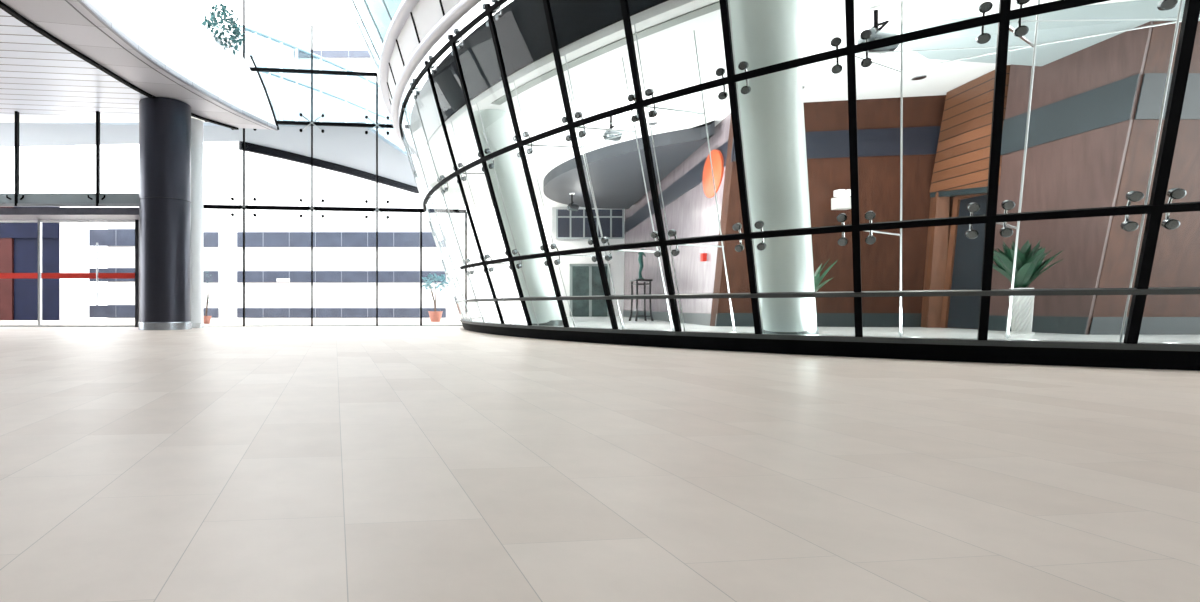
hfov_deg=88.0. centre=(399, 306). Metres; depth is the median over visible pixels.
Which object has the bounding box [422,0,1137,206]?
ceiling
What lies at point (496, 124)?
column
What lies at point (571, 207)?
spotlight
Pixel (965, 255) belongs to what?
door
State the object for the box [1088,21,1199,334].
wall
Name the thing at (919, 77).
recessed light
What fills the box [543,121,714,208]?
ceiling
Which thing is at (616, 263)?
wall
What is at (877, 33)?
spotlight
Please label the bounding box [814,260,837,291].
potted plant
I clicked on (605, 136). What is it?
spotlight
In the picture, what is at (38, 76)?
ceiling
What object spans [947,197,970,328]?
doorway
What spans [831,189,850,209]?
wall lamp
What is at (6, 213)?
trim
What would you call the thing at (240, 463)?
floor
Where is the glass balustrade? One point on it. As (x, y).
(269, 38)
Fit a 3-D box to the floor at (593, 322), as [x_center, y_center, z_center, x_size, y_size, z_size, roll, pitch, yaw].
[13.307,0.520,14.346,22.386,0.220,19.308,0,0,0]
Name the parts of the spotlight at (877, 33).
stem, ceiling plate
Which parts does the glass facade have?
glass pane, cornice panel, cornice panel, cornice panel, cornice panel, cornice panel, glass pane, cornice panel, glass pane, glass pane, cornice panel, glass pane, rail, tension rod, tension rod, tension rod, tension rod, tension rod, tension rod, tension rod, tension rod, tension rod, sill, rail, tension rod, tension rod, tension rod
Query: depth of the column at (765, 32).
7.92 m
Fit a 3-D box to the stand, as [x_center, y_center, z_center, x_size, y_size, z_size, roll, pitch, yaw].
[6.941,-0.181,16.900,0.537,1.199,0.537,0,0,0]
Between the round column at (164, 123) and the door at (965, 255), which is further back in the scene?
the round column at (164, 123)
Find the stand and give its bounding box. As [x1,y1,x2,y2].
[629,279,653,320]
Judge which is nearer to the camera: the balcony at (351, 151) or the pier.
the pier
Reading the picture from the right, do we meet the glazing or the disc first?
the disc
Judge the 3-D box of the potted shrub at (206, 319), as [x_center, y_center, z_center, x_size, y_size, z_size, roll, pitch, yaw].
[-7.438,-0.400,22.509,0.541,2.101,0.517,0,0,24]
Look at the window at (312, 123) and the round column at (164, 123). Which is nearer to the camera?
the round column at (164, 123)
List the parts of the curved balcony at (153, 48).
trim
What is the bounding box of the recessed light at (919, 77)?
[912,75,926,79]
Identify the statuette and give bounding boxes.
[638,249,645,278]
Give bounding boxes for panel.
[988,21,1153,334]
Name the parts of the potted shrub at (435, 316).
stem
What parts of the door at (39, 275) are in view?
rail, handle, frame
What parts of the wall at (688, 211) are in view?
skirting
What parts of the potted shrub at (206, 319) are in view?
stem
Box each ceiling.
[0,8,146,114]
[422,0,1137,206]
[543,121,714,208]
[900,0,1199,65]
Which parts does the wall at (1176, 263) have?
skirting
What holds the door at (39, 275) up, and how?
on the floor at (240, 463)
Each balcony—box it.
[0,0,278,130]
[0,122,429,193]
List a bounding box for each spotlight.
[567,193,578,210]
[603,116,621,140]
[857,5,898,53]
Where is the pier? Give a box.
[921,192,949,327]
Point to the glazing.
(16, 199)
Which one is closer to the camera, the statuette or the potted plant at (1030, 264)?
the potted plant at (1030, 264)
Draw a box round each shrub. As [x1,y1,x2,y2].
[201,3,244,54]
[203,269,211,323]
[422,273,448,321]
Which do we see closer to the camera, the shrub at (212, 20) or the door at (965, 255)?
the door at (965, 255)
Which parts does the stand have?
leg, leg, leg, leg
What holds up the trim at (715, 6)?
attached to the ceiling at (668, 57)
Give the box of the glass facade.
[346,0,1199,370]
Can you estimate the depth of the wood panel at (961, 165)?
10.62 m
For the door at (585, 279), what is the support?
in the wall at (616, 263)
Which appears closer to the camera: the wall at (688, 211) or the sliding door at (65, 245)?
the wall at (688, 211)
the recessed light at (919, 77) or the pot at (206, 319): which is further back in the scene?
the pot at (206, 319)
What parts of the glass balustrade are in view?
post, post, post, post, post, post, rail, rail, post, post, post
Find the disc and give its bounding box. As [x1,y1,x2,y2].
[702,149,723,197]
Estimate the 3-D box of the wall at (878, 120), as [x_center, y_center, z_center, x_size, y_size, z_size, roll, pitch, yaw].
[8.630,-1.830,11.875,4.182,4.480,0.744,0,0,7]
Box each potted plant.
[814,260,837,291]
[993,239,1062,333]
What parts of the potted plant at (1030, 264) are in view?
pot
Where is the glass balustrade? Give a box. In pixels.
[240,25,404,150]
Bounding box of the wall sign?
[277,278,289,281]
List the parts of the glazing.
panel, rail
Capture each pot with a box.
[203,316,211,323]
[428,311,442,321]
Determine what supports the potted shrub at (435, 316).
on the floor at (240, 463)
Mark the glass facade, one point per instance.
(521, 33)
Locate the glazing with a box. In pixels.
[0,111,138,206]
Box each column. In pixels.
[138,97,191,329]
[191,118,203,327]
[473,109,563,325]
[728,0,818,334]
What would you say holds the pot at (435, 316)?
attached to the potted shrub at (435, 316)
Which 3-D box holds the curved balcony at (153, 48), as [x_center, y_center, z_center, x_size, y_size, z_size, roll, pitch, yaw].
[-10.497,-7.151,8.407,13.006,2.722,23.053,0,0,0]
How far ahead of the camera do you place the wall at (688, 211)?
15.29 m
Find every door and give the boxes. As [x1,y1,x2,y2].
[0,190,88,319]
[0,220,138,326]
[569,264,609,316]
[940,193,986,328]
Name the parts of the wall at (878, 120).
skirting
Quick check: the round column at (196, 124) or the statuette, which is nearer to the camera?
the statuette
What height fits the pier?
2.610 m
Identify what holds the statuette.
on the stand
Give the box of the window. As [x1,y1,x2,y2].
[556,209,623,238]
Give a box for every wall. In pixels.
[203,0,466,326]
[550,207,624,316]
[623,113,733,325]
[710,95,945,326]
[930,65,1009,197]
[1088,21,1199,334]
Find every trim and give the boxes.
[0,207,138,219]
[491,1,719,104]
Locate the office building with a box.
[89,26,550,317]
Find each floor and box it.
[0,318,1199,601]
[473,317,1199,343]

